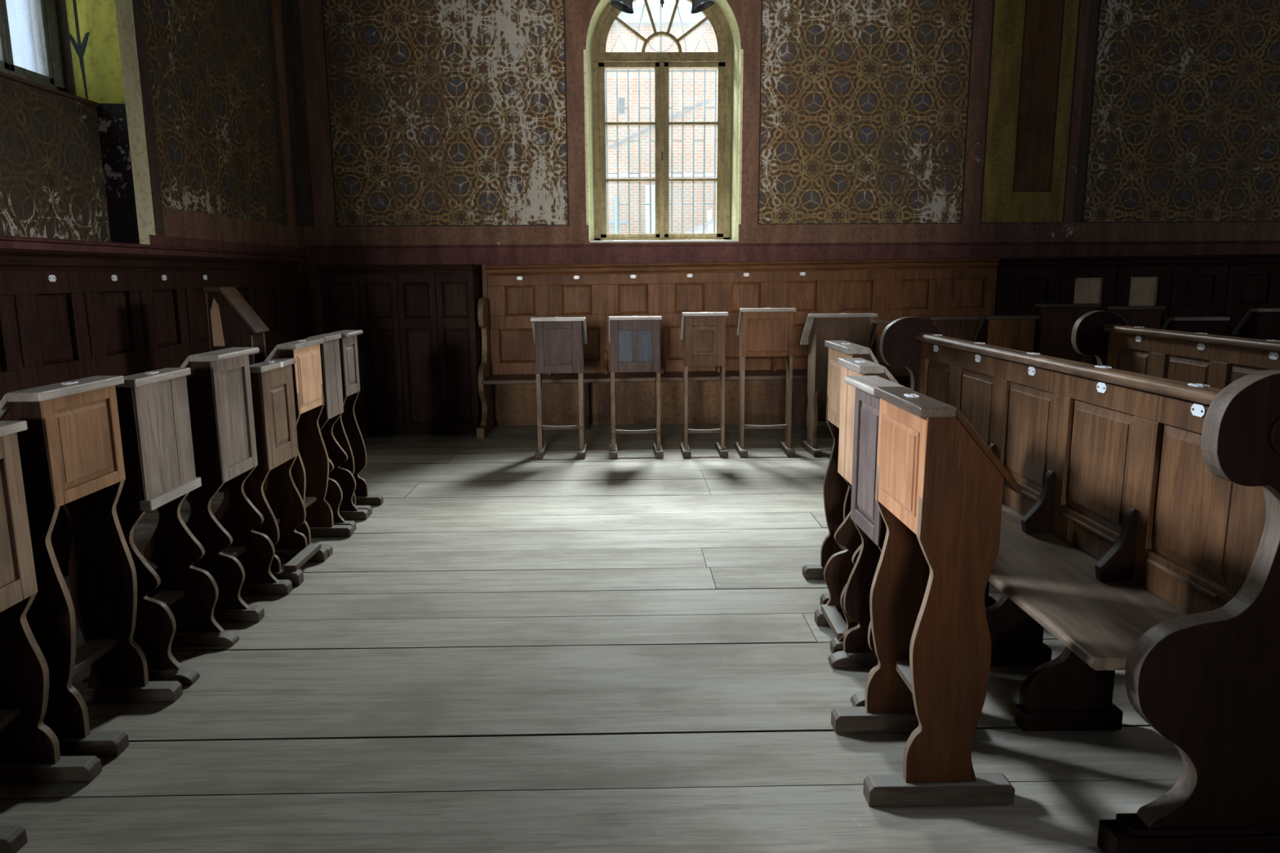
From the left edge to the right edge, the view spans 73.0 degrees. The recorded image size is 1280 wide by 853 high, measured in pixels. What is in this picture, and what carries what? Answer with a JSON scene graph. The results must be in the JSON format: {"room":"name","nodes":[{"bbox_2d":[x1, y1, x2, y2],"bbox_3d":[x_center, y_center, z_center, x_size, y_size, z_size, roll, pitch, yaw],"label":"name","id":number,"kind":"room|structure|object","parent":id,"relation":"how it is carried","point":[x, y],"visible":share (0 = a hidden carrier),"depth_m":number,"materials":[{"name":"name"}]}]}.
{"room":"synagogue interior","nodes":[
{"label":"synagogue interior","id":0,"kind":"room"},
{"bbox_2d":[0,0,311,513],"bbox_3d":[-3.171,-1.841,0.765,0.480,6.400,15.060,-1,10,-1],"label":"wall","id":1,"kind":"structure","parent":0,"point":[174,124],"depth_m":5.45,"materials":[{"name":"beige paint"}]},
{"bbox_2d":[0,0,66,92],"bbox_3d":[-3.428,-2.446,4.386,0.080,1.285,1.329,-1,10,-1],"label":"window","id":2,"kind":"structure","parent":1,"relation":"in","point":[45,14],"depth_m":4.96,"materials":[{"name":"grey paint"}]},
{"bbox_2d":[66,0,88,98],"bbox_3d":[-3.273,-2.227,5.051,0.147,0.620,0.001,1,10,10],"label":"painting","id":3,"kind":"object","parent":1,"relation":"on","point":[77,11],"depth_m":5.06,"materials":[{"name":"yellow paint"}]},
{"bbox_2d":[0,235,307,257],"bbox_3d":[-2.909,-0.339,0.952,0.022,0.023,14.100,-1,10,-1],"label":"trim","id":4,"kind":"structure","parent":1,"relation":"attached to","point":[2,237],"depth_m":5.05,"materials":[{"name":"brown wood"}]},
{"bbox_2d":[0,422,1182,852],"bbox_3d":[2.889,1.230,1.336,12.600,0.120,14.300,-1,10,-1],"label":"floor","id":5,"kind":"structure","parent":0,"point":[513,651],"depth_m":2.89,"materials":[{"name":"grey wood"}]},
{"bbox_2d":[0,420,102,852],"bbox_3d":[-1.744,0.523,2.217,0.390,1.025,0.390,-1,10,-1],"label":"lectern","id":6,"kind":"object","parent":5,"relation":"on","point":[29,749],"visible":1,"depth_m":2.39,"materials":[{"name":"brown wood"}]},
{"bbox_2d":[0,375,182,756],"bbox_3d":[-1.752,0.408,2.663,0.390,1.097,0.410,-1,10,-1],"label":"lectern","id":7,"kind":"object","parent":5,"relation":"on","point":[71,455],"visible":0.89,"depth_m":2.61,"materials":[{"name":"brown wood"}]},
{"bbox_2d":[0,248,299,575],"bbox_3d":[-2.700,-0.050,4.027,0.500,1.540,7.050,-1,10,-1],"label":"bench","id":8,"kind":"object","parent":5,"relation":"on","point":[87,323],"visible":0.48,"depth_m":4.74,"materials":[{"name":"brown wood"}]},
{"bbox_2d":[81,367,239,684],"bbox_3d":[-1.761,0.340,3.108,0.385,1.076,0.381,-1,10,-1],"label":"lectern","id":9,"kind":"object","parent":5,"relation":"on","point":[177,599],"visible":0.77,"depth_m":3.04,"materials":[{"name":"grey wood"}]},
{"bbox_2d":[202,286,269,515],"bbox_3d":[-2.321,-0.132,5.043,0.405,1.345,0.296,-2,10,-8],"label":"lectern","id":10,"kind":"object","parent":5,"relation":"on","point":[232,322],"visible":0.21,"depth_m":4.85,"materials":[{"name":"orange wood"}]},
{"bbox_2d":[180,346,292,622],"bbox_3d":[-1.771,0.233,3.648,0.390,1.102,0.385,-1,10,-1],"label":"lectern","id":11,"kind":"object","parent":5,"relation":"on","point":[238,557],"visible":0.73,"depth_m":3.56,"materials":[{"name":"grey wood"}]},
{"bbox_2d":[243,358,328,585],"bbox_3d":[-1.769,0.200,4.084,0.390,1.017,0.410,-1,10,-1],"label":"lectern","id":12,"kind":"object","parent":5,"relation":"on","point":[271,488],"visible":0.67,"depth_m":4.05,"materials":[{"name":"brown wood"}]},
{"bbox_2d":[263,337,353,556],"bbox_3d":[-1.777,0.096,4.487,0.390,1.082,0.406,-1,10,-1],"label":"lectern","id":13,"kind":"object","parent":5,"relation":"on","point":[309,471],"visible":0.59,"depth_m":4.62,"materials":[{"name":"brown wood"}]},
{"bbox_2d":[306,333,368,531],"bbox_3d":[-1.794,0.030,4.861,0.390,1.082,0.306,-1,10,-1],"label":"lectern","id":14,"kind":"object","parent":5,"relation":"on","point":[341,486],"visible":0.48,"depth_m":4.86,"materials":[{"name":"grey wood"}]},
{"bbox_2d":[328,329,383,515],"bbox_3d":[-1.802,-0.027,5.186,0.385,1.082,0.306,-1,10,-1],"label":"lectern","id":15,"kind":"object","parent":5,"relation":"on","point":[346,431],"visible":0.49,"depth_m":5.21,"materials":[{"name":"grey wood"}]},
{"bbox_2d":[317,263,482,435],"bbox_3d":[-2.101,-0.693,7.786,1.320,1.500,0.507,-1,10,-1],"label":"cabinet","id":16,"kind":"object","parent":5,"relation":"on","point":[420,344],"visible":0.9,"depth_m":7.57,"materials":[{"name":"brown wood"}]},
{"bbox_2d":[529,316,586,459],"bbox_3d":[-0.625,-0.315,6.782,0.420,1.084,0.390,-1,10,-1],"label":"lectern","id":17,"kind":"object","parent":5,"relation":"on","point":[559,342],"visible":1,"depth_m":6.66,"materials":[{"name":"brown wood"}]},
{"bbox_2d":[608,315,663,458],"bbox_3d":[-0.036,-0.323,6.792,0.415,1.090,0.390,-1,10,-2],"label":"lectern","id":18,"kind":"object","parent":5,"relation":"on","point":[634,341],"visible":1,"depth_m":6.66,"materials":[{"name":"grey wood"}]},
{"bbox_2d":[680,311,728,457],"bbox_3d":[0.502,-0.341,6.799,0.351,1.117,0.390,-1,10,-1],"label":"lectern","id":19,"kind":"object","parent":5,"relation":"on","point":[703,334],"visible":1,"depth_m":6.67,"materials":[{"name":"brown wood"}]},
{"bbox_2d":[476,257,1000,438],"bbox_3d":[0.923,-0.725,7.760,4.715,1.537,0.620,-1,10,-1],"label":"bench","id":20,"kind":"object","parent":5,"relation":"on","point":[892,289],"visible":0.58,"depth_m":7.92,"materials":[{"name":"brown wood"}]},
{"bbox_2d":[734,307,796,457],"bbox_3d":[0.987,-0.359,6.805,0.429,1.145,0.390,0,10,0],"label":"lectern","id":21,"kind":"object","parent":5,"relation":"on","point":[762,331],"visible":1,"depth_m":6.67,"materials":[{"name":"brown wood"}]},
{"bbox_2d":[800,313,877,457],"bbox_3d":[1.561,-0.345,6.835,0.520,1.100,0.425,-1,10,-3],"label":"lectern","id":22,"kind":"object","parent":5,"relation":"on","point":[855,328],"visible":0.5,"depth_m":6.68,"materials":[{"name":"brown wood"}]},
{"bbox_2d":[802,340,879,605],"bbox_3d":[0.903,0.190,3.782,0.272,1.109,0.436,-1,10,-1],"label":"lectern","id":23,"kind":"object","parent":5,"relation":"on","point":[837,493],"visible":0.42,"depth_m":3.94,"materials":[{"name":"brown wood"}]},
{"bbox_2d":[814,357,899,653],"bbox_3d":[0.903,0.289,3.291,0.380,1.082,0.346,0,10,0],"label":"lectern","id":24,"kind":"object","parent":5,"relation":"on","point":[837,570],"visible":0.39,"depth_m":3.34,"materials":[{"name":"brown wood"}]},
{"bbox_2d":[827,375,911,706],"bbox_3d":[0.854,0.372,2.910,0.325,1.052,0.366,-1,10,-2],"label":"lectern","id":25,"kind":"object","parent":5,"relation":"on","point":[859,651],"visible":0.41,"depth_m":2.98,"materials":[{"name":"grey wood"}]},
{"bbox_2d":[869,320,911,388],"bbox_3d":[2.033,-0.338,6.955,0.400,1.038,0.390,-1,10,-1],"label":"lectern","id":26,"kind":"object","parent":5,"relation":"on","point":[877,327],"visible":0.12,"depth_m":6.83,"materials":[{"name":"brown wood"}]},
{"bbox_2d":[831,386,1022,806],"bbox_3d":[0.797,0.444,2.428,0.390,1.078,0.434,-1,10,-1],"label":"lectern","id":27,"kind":"object","parent":5,"relation":"on","point":[939,490],"visible":1,"depth_m":2.28,"materials":[{"name":"brown wood"}]},
{"bbox_2d":[925,315,978,341],"bbox_3d":[2.482,-0.365,7.030,0.390,1.060,0.390,-1,10,-4],"label":"lectern","id":28,"kind":"object","parent":5,"relation":"on","point":[962,327],"visible":0.16,"depth_m":6.86,"materials":[{"name":"brown wood"}]},
{"bbox_2d":[973,315,1039,352],"bbox_3d":[2.922,-0.359,6.968,0.420,1.065,0.390,-1,10,-1],"label":"lectern","id":29,"kind":"object","parent":5,"relation":"on","point":[1016,332],"visible":0.26,"depth_m":6.81,"materials":[{"name":"brown wood"}]},
{"bbox_2d":[1030,303,1100,364],"bbox_3d":[3.379,-0.411,6.988,0.470,1.155,0.390,0,10,0],"label":"lectern","id":30,"kind":"object","parent":5,"relation":"on","point":[1053,329],"visible":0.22,"depth_m":6.83,"materials":[{"name":"brown wood"}]},
{"bbox_2d":[879,316,1279,852],"bbox_3d":[1.316,0.245,3.238,0.541,1.182,2.595,-1,10,-1],"label":"pew","id":31,"kind":"object","parent":5,"relation":"on","point":[1142,531],"visible":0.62,"depth_m":2.33,"materials":[{"name":"brown wood"}]},
{"bbox_2d":[1091,306,1165,365],"bbox_3d":[3.905,-0.405,6.999,0.460,1.132,0.390,-1,10,-2],"label":"lectern","id":32,"kind":"object","parent":5,"relation":"on","point":[1147,317],"visible":0.14,"depth_m":6.82,"materials":[{"name":"brown wood"}]},
{"bbox_2d":[994,253,1279,337],"bbox_3d":[6.026,-0.798,7.876,5.465,1.578,0.515,-1,10,-1],"label":"bench","id":33,"kind":"object","parent":5,"relation":"on","point":[1183,285],"visible":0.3,"depth_m":7.97,"materials":[{"name":"brown wood"}]},
{"bbox_2d":[1071,310,1279,389],"bbox_3d":[2.576,0.142,3.785,0.541,1.182,2.630,-1,10,-1],"label":"pew","id":34,"kind":"object","parent":5,"relation":"on","point":[1215,361],"visible":0.25,"depth_m":4.36,"materials":[{"name":"brown wood"}]},
{"bbox_2d":[1160,316,1230,335],"bbox_3d":[4.437,-0.365,7.016,0.440,1.042,0.390,-1,10,-1],"label":"lectern","id":35,"kind":"object","parent":5,"relation":"on","point":[1209,325],"visible":0.19,"depth_m":6.85,"materials":[{"name":"brown wood"}]},
{"bbox_2d":[1231,308,1279,340],"bbox_3d":[5.097,-0.403,7.021,0.450,1.106,0.390,-1,10,-1],"label":"lectern","id":36,"kind":"object","parent":5,"relation":"on","point":[1257,323],"visible":0.16,"depth_m":6.87,"materials":[{"name":"brown wood"}]},
{"bbox_2d":[287,0,1279,425],"bbox_3d":[2.834,-3.148,8.009,13.200,6.400,0.563,-1,10,-1],"label":"wall","id":37,"kind":"structure","parent":0,"point":[419,122],"depth_m":7.80,"materials":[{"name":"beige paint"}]},
{"bbox_2d":[604,69,654,234],"bbox_3d":[-0.094,-2.613,8.273,0.465,1.506,0.018,-1,10,-1],"label":"window grille","id":38,"kind":"object","parent":37,"relation":"in","point":[606,76],"depth_m":8.26,"materials":[{"name":"grey metal"}]},
{"bbox_2d":[590,0,738,242],"bbox_3d":[0.213,-2.881,7.902,1.362,2.357,0.390,-1,10,-1],"label":"window","id":39,"kind":"structure","parent":37,"relation":"in","point":[721,60],"depth_m":7.98,"materials":[{"name":"green paint"}]},
{"bbox_2d":[668,69,717,233],"bbox_3d":[0.504,-2.619,8.283,0.455,1.503,0.018,-1,10,-1],"label":"window grille","id":40,"kind":"object","parent":37,"relation":"in","point":[682,71],"depth_m":8.27,"materials":[{"name":"grey metal"}]},
{"bbox_2d":[304,240,1279,248],"bbox_3d":[2.898,-1.687,7.973,11.900,0.023,0.022,-1,10,-1],"label":"trim","id":41,"kind":"structure","parent":37,"relation":"attached to","point":[1134,242],"depth_m":7.94,"materials":[{"name":"brown wood"}]},
{"bbox_3d":[2.890,-4.900,0.343,12.920,0.300,15.060,-1,10,-1],"label":"ceiling","id":42,"kind":"structure","parent":0,"visible":0},
{"bbox_2d":[608,0,715,13],"bbox_3d":[0.111,-3.820,4.410,0.576,3.201,0.144,-1,10,-1],"label":"hanging lamp","id":43,"kind":"object","parent":42,"relation":"hanging from","point":[625,6],"visible":1,"depth_m":4.71,"materials":[{"name":"black metal"}]},
{"label":"outside","id":44,"kind":"structure","parent":0,"visible":0},
{"bbox_3d":[-0.267,-0.866,15.075,80.000,0.500,90.000,-1,10,-1],"label":"ground","id":45,"kind":"structure","parent":44,"visible":0},
{"bbox_2d":[5,0,40,73],"bbox_3d":[-17.125,-8.251,21.586,1.649,12.000,26.000,-1,10,-1],"label":"building","id":46,"kind":"structure","parent":45,"relation":"on","point":[20,12],"depth_m":23.15,"materials":[{"name":"white"}]},
{"bbox_2d":[604,4,717,234],"bbox_3d":[0.788,-8.992,30.856,18.200,10.040,4.550,-1,10,-1],"label":"brick building","id":47,"kind":"structure","parent":45,"relation":"on","point":[689,20],"depth_m":28.74,"materials":[{"name":"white brick"}]},
{"bbox_2d":[683,209,715,233],"bbox_3d":[1.686,-4.519,24.600,2.300,3.380,2.450,-1,10,-1],"label":"shed","id":48,"kind":"object","parent":45,"relation":"on","point":[708,225],"visible":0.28,"depth_m":23.35,"materials":[{"name":"white"}]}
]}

